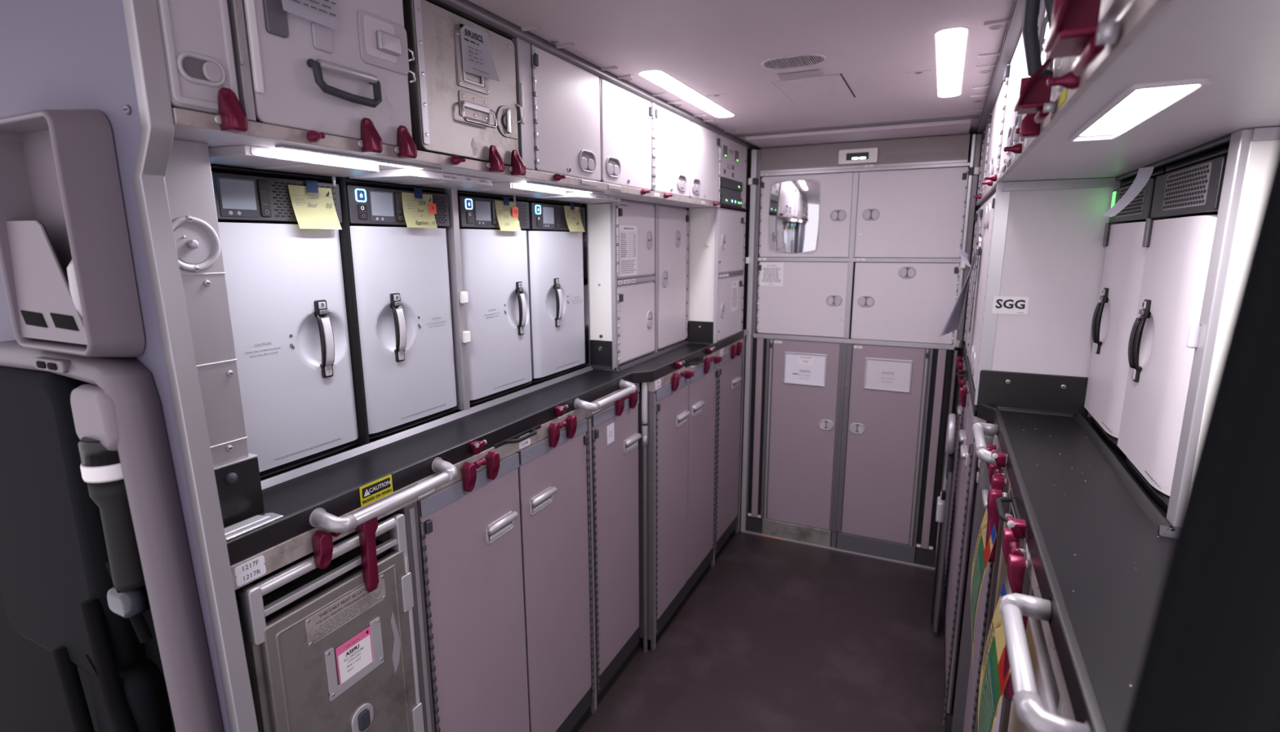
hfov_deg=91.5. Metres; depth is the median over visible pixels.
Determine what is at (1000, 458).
paddle latch
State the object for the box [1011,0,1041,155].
upper cabinet
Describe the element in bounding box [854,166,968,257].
upper cabinet
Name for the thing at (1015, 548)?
pin
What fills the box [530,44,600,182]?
upper cabinet
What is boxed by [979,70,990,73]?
button
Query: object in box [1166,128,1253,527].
frame post
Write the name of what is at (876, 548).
kick plate
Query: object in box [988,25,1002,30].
button
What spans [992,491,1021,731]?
cart
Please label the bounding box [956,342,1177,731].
countertop
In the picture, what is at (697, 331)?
plate
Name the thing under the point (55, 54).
wall
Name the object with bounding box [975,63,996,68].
clip
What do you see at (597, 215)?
panel
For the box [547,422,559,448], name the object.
paddle latch
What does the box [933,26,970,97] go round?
recessed light
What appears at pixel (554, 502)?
door
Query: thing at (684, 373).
pin
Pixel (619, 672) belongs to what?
baseboard
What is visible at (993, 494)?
bar latch
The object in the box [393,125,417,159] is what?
wedge latch
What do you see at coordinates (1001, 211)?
post
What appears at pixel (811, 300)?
upper cabinet
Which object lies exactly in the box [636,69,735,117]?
recessed light
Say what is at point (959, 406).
door
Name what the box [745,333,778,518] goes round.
cabinet frame
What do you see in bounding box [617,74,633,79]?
clip
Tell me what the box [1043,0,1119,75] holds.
latch
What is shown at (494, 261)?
oven
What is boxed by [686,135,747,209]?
panel
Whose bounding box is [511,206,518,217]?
tag
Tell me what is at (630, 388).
grab rail
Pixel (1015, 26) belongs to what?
trim
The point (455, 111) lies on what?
metal container
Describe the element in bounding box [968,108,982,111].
clip
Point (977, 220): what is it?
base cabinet
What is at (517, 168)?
wedge latch
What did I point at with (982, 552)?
card
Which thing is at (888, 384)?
door
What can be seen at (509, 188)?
lamp
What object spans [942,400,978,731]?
door
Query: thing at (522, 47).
post
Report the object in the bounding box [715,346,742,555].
door
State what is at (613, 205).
post
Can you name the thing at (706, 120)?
clip
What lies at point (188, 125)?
shelf
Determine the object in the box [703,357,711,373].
paddle latch
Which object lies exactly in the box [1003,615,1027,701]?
bar latch
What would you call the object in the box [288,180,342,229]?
sticky note
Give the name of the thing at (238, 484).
plate
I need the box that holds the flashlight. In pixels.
[77,436,145,591]
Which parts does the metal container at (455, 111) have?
handle plate, ring handle, lock plate, lock knob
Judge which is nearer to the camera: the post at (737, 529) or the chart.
the chart
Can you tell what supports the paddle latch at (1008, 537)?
attached to the rail at (1064, 695)
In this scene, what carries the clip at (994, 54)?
attached to the ceiling
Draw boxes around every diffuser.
[275,148,422,168]
[521,182,590,192]
[1080,84,1195,135]
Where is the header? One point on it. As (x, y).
(440, 3)
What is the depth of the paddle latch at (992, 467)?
1.45 m
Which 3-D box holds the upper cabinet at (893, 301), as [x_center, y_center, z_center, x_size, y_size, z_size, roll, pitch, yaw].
[1.297,-0.321,3.056,0.456,0.372,0.250,5,12,25]
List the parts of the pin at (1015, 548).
stem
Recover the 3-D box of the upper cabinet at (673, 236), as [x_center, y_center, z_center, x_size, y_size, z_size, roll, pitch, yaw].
[-0.051,-0.409,2.846,0.460,0.606,0.332,5,12,25]
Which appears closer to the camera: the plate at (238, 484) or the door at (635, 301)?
the plate at (238, 484)
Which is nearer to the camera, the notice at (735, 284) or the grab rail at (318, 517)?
the grab rail at (318, 517)
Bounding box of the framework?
[740,133,982,533]
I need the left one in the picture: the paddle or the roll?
the roll
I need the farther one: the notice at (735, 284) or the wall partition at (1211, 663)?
the notice at (735, 284)
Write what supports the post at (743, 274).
on the countertop at (332, 484)
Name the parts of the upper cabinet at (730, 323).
handle frame, door, label rail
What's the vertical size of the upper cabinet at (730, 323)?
0.319 m
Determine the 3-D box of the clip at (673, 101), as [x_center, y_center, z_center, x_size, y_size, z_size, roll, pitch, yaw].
[0.113,-0.922,2.180,0.056,0.008,0.016,5,12,25]
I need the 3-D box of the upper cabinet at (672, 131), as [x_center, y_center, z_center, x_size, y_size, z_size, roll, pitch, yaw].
[-0.054,-0.801,2.365,0.410,0.306,0.360,5,12,25]
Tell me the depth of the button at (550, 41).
1.52 m
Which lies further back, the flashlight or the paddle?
the paddle
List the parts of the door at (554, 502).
handle, skirting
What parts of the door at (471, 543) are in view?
handle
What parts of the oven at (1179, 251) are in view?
handle, door, control panel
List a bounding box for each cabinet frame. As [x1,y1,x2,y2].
[638,389,655,651]
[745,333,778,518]
[913,343,957,551]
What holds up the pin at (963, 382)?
attached to the rail at (975, 420)
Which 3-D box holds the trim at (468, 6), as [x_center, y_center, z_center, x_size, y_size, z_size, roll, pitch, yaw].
[-0.033,-0.868,1.946,0.023,0.023,2.680,5,12,25]
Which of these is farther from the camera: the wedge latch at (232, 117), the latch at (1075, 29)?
the wedge latch at (232, 117)
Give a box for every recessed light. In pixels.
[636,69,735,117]
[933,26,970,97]
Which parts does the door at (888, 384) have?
handle frame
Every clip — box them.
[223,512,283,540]
[520,24,541,31]
[555,42,574,48]
[600,66,617,71]
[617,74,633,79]
[652,92,666,96]
[666,100,680,103]
[693,113,705,116]
[702,119,715,121]
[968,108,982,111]
[970,93,987,97]
[972,84,990,88]
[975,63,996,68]
[977,52,999,57]
[983,17,1009,26]
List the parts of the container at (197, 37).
handle frame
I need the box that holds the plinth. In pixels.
[584,341,683,369]
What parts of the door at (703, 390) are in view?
handle, skirting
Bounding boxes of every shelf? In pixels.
[171,107,720,208]
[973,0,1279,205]
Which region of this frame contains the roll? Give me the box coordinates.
[66,258,82,317]
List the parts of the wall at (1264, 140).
trim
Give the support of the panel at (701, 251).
on the countertop at (332, 484)
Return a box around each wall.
[0,0,231,731]
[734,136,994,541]
[991,177,1132,417]
[1194,126,1279,462]
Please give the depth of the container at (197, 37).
0.83 m
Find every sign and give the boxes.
[706,93,727,97]
[906,69,931,75]
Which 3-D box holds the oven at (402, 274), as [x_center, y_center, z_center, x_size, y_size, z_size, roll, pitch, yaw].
[-0.752,-0.155,1.623,0.462,0.604,0.316,5,12,25]
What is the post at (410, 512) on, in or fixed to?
on the floor
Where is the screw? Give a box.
[123,104,131,115]
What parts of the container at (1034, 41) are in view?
carry handle, door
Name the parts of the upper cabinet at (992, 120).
handle frame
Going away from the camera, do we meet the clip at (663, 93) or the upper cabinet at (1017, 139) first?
the upper cabinet at (1017, 139)
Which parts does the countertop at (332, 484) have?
pull handle, pull handle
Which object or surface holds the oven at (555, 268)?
on the countertop at (332, 484)
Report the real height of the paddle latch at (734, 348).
0.071 m
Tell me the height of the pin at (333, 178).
0.020 m
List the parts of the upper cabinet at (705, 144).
handle frame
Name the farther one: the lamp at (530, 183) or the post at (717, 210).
the post at (717, 210)
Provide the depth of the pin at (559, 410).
1.78 m
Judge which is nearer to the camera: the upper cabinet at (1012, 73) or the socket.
the socket
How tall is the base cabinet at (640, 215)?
0.284 m
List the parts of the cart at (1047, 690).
door, handle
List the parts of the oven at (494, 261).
control panel, handle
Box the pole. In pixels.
[641,382,648,653]
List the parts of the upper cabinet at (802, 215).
handle frame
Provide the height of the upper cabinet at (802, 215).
0.396 m
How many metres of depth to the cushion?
0.98 m
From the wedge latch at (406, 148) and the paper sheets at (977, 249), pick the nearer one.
the wedge latch at (406, 148)
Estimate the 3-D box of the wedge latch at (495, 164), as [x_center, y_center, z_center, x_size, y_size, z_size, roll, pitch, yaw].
[-0.318,-0.455,1.368,0.026,0.057,0.031,5,12,25]
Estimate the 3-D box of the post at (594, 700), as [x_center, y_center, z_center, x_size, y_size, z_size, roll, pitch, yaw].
[-0.382,0.662,2.175,0.503,1.066,0.028,5,12,25]
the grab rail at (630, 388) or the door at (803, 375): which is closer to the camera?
the grab rail at (630, 388)
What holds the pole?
on the floor
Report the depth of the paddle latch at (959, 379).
2.49 m
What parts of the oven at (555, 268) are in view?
control panel, handle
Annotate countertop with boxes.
[224,330,743,565]
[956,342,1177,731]
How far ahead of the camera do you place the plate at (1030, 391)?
1.72 m
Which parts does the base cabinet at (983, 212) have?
handle frame, handle frame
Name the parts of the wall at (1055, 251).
trim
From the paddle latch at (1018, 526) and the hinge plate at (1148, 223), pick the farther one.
the hinge plate at (1148, 223)
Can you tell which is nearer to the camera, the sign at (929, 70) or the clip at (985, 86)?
the sign at (929, 70)
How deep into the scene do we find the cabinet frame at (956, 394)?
3.40 m
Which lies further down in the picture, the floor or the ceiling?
the floor
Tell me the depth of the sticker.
2.11 m
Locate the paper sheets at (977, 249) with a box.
[965,248,979,347]
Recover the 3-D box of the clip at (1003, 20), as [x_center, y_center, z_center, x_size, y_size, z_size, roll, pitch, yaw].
[0.804,-0.772,1.401,0.056,0.008,0.016,5,12,25]
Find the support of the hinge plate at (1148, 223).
attached to the oven at (1179, 251)
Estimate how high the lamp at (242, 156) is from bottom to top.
0.017 m
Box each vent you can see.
[34,356,71,373]
[760,53,826,70]
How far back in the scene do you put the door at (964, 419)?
2.45 m
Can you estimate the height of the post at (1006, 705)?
1.066 m
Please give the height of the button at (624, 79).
0.004 m
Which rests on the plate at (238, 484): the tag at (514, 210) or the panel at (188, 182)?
the panel at (188, 182)
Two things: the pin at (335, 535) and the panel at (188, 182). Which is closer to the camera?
the panel at (188, 182)
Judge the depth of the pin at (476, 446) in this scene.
1.47 m
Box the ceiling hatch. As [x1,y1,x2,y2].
[772,73,855,102]
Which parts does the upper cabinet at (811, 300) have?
handle frame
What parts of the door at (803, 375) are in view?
handle frame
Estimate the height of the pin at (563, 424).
0.018 m
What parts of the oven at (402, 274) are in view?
control panel, handle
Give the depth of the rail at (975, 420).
1.91 m
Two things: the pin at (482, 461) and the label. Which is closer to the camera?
the label
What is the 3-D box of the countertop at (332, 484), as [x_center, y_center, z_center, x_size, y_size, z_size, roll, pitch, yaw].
[-0.320,0.044,2.255,0.718,0.046,2.670,5,12,25]
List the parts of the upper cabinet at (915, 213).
handle frame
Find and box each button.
[547,39,559,44]
[622,78,631,80]
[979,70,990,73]
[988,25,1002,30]
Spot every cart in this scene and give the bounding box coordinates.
[235,512,424,731]
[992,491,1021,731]
[1007,571,1066,731]
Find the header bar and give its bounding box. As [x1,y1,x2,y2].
[1115,132,1233,181]
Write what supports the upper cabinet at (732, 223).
on the upper cabinet at (730, 323)
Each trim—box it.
[122,0,258,731]
[440,0,751,148]
[733,114,979,137]
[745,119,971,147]
[977,0,1025,133]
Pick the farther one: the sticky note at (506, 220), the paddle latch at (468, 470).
the sticky note at (506, 220)
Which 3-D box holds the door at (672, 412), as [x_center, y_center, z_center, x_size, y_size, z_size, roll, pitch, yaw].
[0.133,0.564,2.552,0.038,1.019,0.348,5,12,25]
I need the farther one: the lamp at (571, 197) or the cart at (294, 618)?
the lamp at (571, 197)
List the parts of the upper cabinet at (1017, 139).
handle frame, door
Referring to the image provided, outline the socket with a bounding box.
[171,215,220,272]
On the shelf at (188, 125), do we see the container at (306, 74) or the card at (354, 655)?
the container at (306, 74)
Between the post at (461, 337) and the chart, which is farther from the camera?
the chart
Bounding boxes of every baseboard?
[570,528,735,731]
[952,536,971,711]
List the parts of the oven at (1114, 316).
handle, door, control panel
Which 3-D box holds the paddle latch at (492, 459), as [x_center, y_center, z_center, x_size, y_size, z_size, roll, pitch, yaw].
[-0.359,0.244,1.521,0.028,0.071,0.026,5,12,25]
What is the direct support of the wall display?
attached to the panel at (951, 148)
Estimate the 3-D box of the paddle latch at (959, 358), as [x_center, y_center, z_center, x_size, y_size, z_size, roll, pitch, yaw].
[1.435,-0.009,2.802,0.028,0.071,0.026,5,12,25]
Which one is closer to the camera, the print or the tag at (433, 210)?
the print
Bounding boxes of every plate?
[213,453,264,528]
[589,339,612,367]
[687,320,713,343]
[745,515,936,570]
[977,369,1088,417]
[1102,222,1110,246]
[1142,217,1153,247]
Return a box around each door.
[417,453,529,731]
[515,418,594,731]
[583,275,655,365]
[591,393,641,696]
[655,376,690,637]
[686,360,718,595]
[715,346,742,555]
[763,333,844,529]
[841,338,929,546]
[942,380,968,658]
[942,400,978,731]
[944,366,965,607]
[963,439,1003,731]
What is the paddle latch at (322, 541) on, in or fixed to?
attached to the rail at (244, 572)
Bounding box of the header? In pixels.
[426,0,516,40]
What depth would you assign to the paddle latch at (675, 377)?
2.42 m
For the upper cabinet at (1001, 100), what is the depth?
1.87 m
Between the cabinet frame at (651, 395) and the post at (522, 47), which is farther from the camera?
the cabinet frame at (651, 395)
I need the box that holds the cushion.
[0,365,145,676]
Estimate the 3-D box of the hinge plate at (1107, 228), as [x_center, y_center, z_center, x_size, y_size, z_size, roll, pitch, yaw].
[1.181,-0.333,1.580,0.007,0.058,0.020,5,12,25]
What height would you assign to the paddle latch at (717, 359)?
0.032 m
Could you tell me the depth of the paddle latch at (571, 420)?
1.83 m
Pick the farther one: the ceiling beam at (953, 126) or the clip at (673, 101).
the ceiling beam at (953, 126)
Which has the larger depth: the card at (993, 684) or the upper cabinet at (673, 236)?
the upper cabinet at (673, 236)
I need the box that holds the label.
[359,474,392,506]
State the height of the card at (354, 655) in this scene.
0.079 m
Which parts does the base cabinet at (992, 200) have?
handle frame, handle frame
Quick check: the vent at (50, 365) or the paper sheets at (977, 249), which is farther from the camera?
the paper sheets at (977, 249)
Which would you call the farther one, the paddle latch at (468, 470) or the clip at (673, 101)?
the clip at (673, 101)
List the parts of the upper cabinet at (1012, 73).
handle frame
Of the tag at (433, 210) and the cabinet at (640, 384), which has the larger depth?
the cabinet at (640, 384)
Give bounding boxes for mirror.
[768,179,821,253]
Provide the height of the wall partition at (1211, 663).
2.030 m
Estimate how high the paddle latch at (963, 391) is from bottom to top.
0.071 m
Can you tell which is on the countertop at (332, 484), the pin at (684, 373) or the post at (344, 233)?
the post at (344, 233)
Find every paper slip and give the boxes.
[281,0,342,31]
[459,23,499,81]
[1100,166,1154,217]
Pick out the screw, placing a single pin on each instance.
(126, 108)
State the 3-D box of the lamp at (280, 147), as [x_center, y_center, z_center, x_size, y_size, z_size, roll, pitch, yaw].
[-0.518,-0.386,1.166,0.054,0.004,0.358,5,12,25]
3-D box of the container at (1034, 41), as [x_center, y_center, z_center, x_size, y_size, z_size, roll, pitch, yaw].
[0.739,-0.491,0.780,0.445,0.298,0.336,5,12,25]
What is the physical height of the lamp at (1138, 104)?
0.005 m
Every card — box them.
[335,626,373,684]
[970,503,996,685]
[977,582,1010,731]
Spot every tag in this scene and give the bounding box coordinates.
[428,203,436,213]
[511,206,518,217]
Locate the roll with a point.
(70, 270)
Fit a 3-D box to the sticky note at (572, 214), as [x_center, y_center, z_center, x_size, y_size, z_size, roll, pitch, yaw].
[-0.224,-0.513,2.149,0.021,0.098,0.105,5,12,25]
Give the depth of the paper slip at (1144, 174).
1.29 m
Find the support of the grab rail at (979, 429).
attached to the countertop at (1100, 629)
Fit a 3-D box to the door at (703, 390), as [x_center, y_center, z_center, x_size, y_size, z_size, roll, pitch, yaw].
[0.287,0.501,2.868,0.038,1.019,0.360,5,12,25]
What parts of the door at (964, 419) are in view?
skirting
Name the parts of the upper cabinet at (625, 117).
handle frame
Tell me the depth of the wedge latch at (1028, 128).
0.92 m
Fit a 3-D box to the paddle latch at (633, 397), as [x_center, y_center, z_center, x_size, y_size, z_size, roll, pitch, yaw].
[-0.024,0.117,2.210,0.028,0.071,0.026,5,12,25]
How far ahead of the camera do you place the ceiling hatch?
2.00 m
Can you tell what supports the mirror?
attached to the upper cabinet at (802, 215)
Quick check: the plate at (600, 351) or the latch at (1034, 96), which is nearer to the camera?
the latch at (1034, 96)
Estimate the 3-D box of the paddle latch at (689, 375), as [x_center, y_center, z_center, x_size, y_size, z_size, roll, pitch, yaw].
[0.198,0.037,2.549,0.042,0.032,0.023,5,12,25]
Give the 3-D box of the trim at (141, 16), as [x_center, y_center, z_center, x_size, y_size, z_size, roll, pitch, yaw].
[-0.631,0.384,0.948,0.072,2.086,0.029,5,12,25]
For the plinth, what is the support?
on the countertop at (332, 484)
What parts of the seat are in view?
panel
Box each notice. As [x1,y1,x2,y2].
[730,280,738,311]
[760,262,783,286]
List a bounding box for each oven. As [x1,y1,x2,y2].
[210,164,358,480]
[345,177,457,442]
[457,190,532,407]
[520,197,585,385]
[1084,167,1180,454]
[1117,145,1229,511]
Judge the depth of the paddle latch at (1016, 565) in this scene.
1.01 m
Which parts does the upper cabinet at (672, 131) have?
handle frame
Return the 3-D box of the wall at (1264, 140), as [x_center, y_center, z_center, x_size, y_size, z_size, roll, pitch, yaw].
[1.148,-0.013,0.838,0.590,0.622,0.046,5,12,25]
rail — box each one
[230,488,404,591]
[308,457,457,533]
[401,408,591,506]
[573,378,636,412]
[591,382,639,415]
[647,350,718,391]
[717,338,742,356]
[963,356,986,424]
[972,422,1007,468]
[994,435,1075,721]
[999,593,1089,731]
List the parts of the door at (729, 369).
skirting, handle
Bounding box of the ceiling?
[468,0,1014,151]
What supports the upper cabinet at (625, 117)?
on the shelf at (188, 125)
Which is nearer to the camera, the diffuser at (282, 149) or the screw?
the screw
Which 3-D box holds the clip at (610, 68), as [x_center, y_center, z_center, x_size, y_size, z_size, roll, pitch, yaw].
[-0.091,-0.839,1.760,0.056,0.008,0.016,5,12,25]
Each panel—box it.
[164,138,248,467]
[586,203,612,364]
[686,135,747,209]
[688,207,716,321]
[760,133,970,176]
[760,150,831,168]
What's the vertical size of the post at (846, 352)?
1.004 m
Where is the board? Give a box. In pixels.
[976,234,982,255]
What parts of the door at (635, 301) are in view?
door, label rail, handle frame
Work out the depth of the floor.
2.47 m
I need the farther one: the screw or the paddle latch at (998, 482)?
the paddle latch at (998, 482)
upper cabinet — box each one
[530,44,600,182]
[599,77,654,191]
[622,204,688,350]
[651,102,690,197]
[684,271,744,341]
[686,208,746,274]
[689,121,721,202]
[755,261,854,337]
[758,172,855,257]
[850,262,959,344]
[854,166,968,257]
[977,123,989,199]
[982,93,999,192]
[990,70,1006,176]
[996,31,1023,173]
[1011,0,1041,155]
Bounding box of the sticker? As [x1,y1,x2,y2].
[606,422,614,444]
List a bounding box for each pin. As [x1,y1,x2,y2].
[330,532,341,537]
[331,176,336,186]
[470,440,486,454]
[473,457,486,468]
[555,404,568,417]
[558,420,567,429]
[675,360,684,369]
[680,370,686,376]
[706,346,715,354]
[958,362,964,367]
[960,378,967,385]
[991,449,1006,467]
[992,468,1004,477]
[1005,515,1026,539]
[1008,542,1025,555]
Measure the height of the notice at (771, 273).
0.120 m
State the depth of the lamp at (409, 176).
1.40 m
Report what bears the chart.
attached to the base cabinet at (640, 215)
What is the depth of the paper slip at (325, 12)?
0.96 m
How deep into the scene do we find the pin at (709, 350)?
2.77 m
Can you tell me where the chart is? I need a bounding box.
[619,225,637,276]
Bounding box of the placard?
[991,296,1029,315]
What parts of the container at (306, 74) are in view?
carry handle, latch plate, latch lever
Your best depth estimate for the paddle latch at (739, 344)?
3.17 m
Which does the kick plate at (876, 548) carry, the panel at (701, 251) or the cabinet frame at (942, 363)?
the cabinet frame at (942, 363)
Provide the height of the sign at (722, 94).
0.003 m
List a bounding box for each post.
[226,0,256,121]
[330,177,369,444]
[397,501,435,731]
[440,188,471,410]
[511,37,534,170]
[585,415,597,714]
[610,202,617,369]
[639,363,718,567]
[653,204,657,352]
[713,208,719,342]
[735,332,744,533]
[741,212,746,331]
[829,337,853,533]
[951,433,994,731]
[973,485,1009,731]
[974,181,1011,404]
[998,546,1030,731]
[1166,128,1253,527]
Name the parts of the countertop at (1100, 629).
pull handle, pull handle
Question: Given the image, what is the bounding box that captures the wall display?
[838,147,878,164]
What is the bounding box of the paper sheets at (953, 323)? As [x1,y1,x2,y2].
[938,245,977,336]
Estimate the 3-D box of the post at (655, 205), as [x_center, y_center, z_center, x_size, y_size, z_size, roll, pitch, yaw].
[0.064,-0.356,2.595,0.016,0.618,0.018,5,12,25]
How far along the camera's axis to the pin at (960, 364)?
2.65 m
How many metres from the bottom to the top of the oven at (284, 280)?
0.604 m
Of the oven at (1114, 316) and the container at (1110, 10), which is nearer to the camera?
the container at (1110, 10)
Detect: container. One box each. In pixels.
[156,0,239,115]
[242,0,416,146]
[402,0,522,166]
[1022,0,1076,102]
[1075,0,1134,59]
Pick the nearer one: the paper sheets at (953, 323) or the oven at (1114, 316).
the oven at (1114, 316)
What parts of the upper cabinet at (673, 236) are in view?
handle frame, door, handle frame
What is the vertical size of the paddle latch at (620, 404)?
0.071 m
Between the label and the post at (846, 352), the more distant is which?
the post at (846, 352)
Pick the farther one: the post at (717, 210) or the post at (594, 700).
the post at (717, 210)
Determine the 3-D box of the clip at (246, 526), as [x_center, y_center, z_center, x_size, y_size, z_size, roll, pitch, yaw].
[-0.652,0.266,1.038,0.045,0.014,0.100,5,12,25]
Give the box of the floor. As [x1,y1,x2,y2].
[577,511,945,731]
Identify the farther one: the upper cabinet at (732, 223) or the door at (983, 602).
the upper cabinet at (732, 223)
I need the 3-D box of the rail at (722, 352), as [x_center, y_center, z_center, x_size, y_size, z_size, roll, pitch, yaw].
[0.443,-0.091,3.121,0.033,0.041,0.406,5,12,25]
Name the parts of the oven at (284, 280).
control panel, handle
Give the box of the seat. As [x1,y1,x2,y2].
[0,340,223,731]
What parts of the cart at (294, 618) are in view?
handle, door, instruction plate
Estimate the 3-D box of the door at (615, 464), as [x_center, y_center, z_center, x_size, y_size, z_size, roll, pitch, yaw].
[-0.078,0.628,2.231,0.038,1.019,0.344,5,12,25]
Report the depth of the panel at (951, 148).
2.89 m
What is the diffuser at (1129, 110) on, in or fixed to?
attached to the lamp at (1138, 104)
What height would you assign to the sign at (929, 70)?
0.003 m
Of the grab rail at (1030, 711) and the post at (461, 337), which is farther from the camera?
the post at (461, 337)
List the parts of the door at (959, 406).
skirting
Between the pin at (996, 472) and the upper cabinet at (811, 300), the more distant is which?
the upper cabinet at (811, 300)
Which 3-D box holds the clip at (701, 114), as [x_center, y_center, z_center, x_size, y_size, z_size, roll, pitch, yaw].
[0.223,-0.967,2.406,0.056,0.008,0.016,5,12,25]
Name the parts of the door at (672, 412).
skirting, handle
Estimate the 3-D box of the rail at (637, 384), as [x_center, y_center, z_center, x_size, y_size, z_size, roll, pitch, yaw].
[-0.091,0.104,2.136,0.033,0.041,0.355,5,12,25]
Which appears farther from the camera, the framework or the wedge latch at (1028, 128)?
the framework
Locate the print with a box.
[982,622,993,671]
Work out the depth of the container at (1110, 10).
0.55 m
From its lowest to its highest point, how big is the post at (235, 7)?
0.309 m
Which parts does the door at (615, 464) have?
skirting, handle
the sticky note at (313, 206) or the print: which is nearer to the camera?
the print
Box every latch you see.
[213,87,248,133]
[311,530,333,569]
[356,117,382,154]
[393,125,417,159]
[461,462,476,492]
[485,145,504,173]
[485,451,499,479]
[508,149,525,176]
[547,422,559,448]
[565,415,577,439]
[615,396,624,416]
[629,390,638,408]
[671,373,679,391]
[684,370,693,378]
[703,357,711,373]
[714,356,722,363]
[730,344,737,359]
[736,342,742,355]
[955,355,964,370]
[957,369,964,387]
[959,386,968,407]
[985,488,1007,563]
[986,444,999,469]
[988,463,1003,484]
[991,475,1007,492]
[1001,528,1022,565]
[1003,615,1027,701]
[1006,554,1029,594]
[1013,58,1055,123]
[1019,112,1040,137]
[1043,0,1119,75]
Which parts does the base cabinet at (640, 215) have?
door, handle frame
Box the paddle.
[355,516,378,592]
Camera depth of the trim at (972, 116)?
2.61 m
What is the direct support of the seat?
attached to the wall at (55, 54)
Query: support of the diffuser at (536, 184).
attached to the lamp at (530, 183)
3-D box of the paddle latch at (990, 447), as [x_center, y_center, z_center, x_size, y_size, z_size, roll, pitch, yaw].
[0.889,0.234,1.579,0.028,0.071,0.026,5,12,25]
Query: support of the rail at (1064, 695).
on the post at (1006, 504)
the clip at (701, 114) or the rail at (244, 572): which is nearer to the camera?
the rail at (244, 572)
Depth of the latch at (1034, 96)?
0.82 m
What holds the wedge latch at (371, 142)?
attached to the shelf at (188, 125)
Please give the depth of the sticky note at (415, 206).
1.51 m
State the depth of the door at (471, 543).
1.53 m
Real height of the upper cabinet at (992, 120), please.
0.306 m
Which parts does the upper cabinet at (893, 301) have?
handle frame, handle frame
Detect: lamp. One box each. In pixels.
[208,145,378,177]
[275,144,441,170]
[349,168,492,189]
[457,182,565,197]
[521,181,604,193]
[532,191,620,204]
[1067,77,1211,142]
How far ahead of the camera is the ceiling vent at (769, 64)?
1.70 m
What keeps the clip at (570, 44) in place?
attached to the ceiling
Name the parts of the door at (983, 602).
door panel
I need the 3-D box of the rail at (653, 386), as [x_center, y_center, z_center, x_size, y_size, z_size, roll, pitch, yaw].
[0.196,0.009,2.613,0.033,0.041,0.730,5,12,25]
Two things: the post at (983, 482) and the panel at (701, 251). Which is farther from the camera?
the panel at (701, 251)
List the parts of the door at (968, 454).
skirting, handle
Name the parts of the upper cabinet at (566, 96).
handle frame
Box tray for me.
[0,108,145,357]
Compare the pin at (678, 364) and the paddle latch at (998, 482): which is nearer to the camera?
the paddle latch at (998, 482)
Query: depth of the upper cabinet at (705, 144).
2.58 m
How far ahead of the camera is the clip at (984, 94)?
2.09 m
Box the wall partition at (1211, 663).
[1124,137,1279,731]
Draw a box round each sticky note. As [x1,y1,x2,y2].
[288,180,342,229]
[401,187,437,228]
[494,196,520,231]
[564,202,584,231]
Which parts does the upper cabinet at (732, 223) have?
handle frame, door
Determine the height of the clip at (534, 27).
0.008 m
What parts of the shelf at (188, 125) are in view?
peg knob, peg knob, peg knob, peg knob, peg knob, peg knob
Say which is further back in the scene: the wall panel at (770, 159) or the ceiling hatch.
the wall panel at (770, 159)
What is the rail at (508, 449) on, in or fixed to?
attached to the countertop at (332, 484)
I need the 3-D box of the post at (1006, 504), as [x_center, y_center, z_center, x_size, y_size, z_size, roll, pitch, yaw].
[1.082,0.796,1.459,0.501,1.066,0.036,5,12,25]
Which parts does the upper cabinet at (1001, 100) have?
handle frame, door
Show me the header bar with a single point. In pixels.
(1224, 141)
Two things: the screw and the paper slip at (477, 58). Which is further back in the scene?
the paper slip at (477, 58)

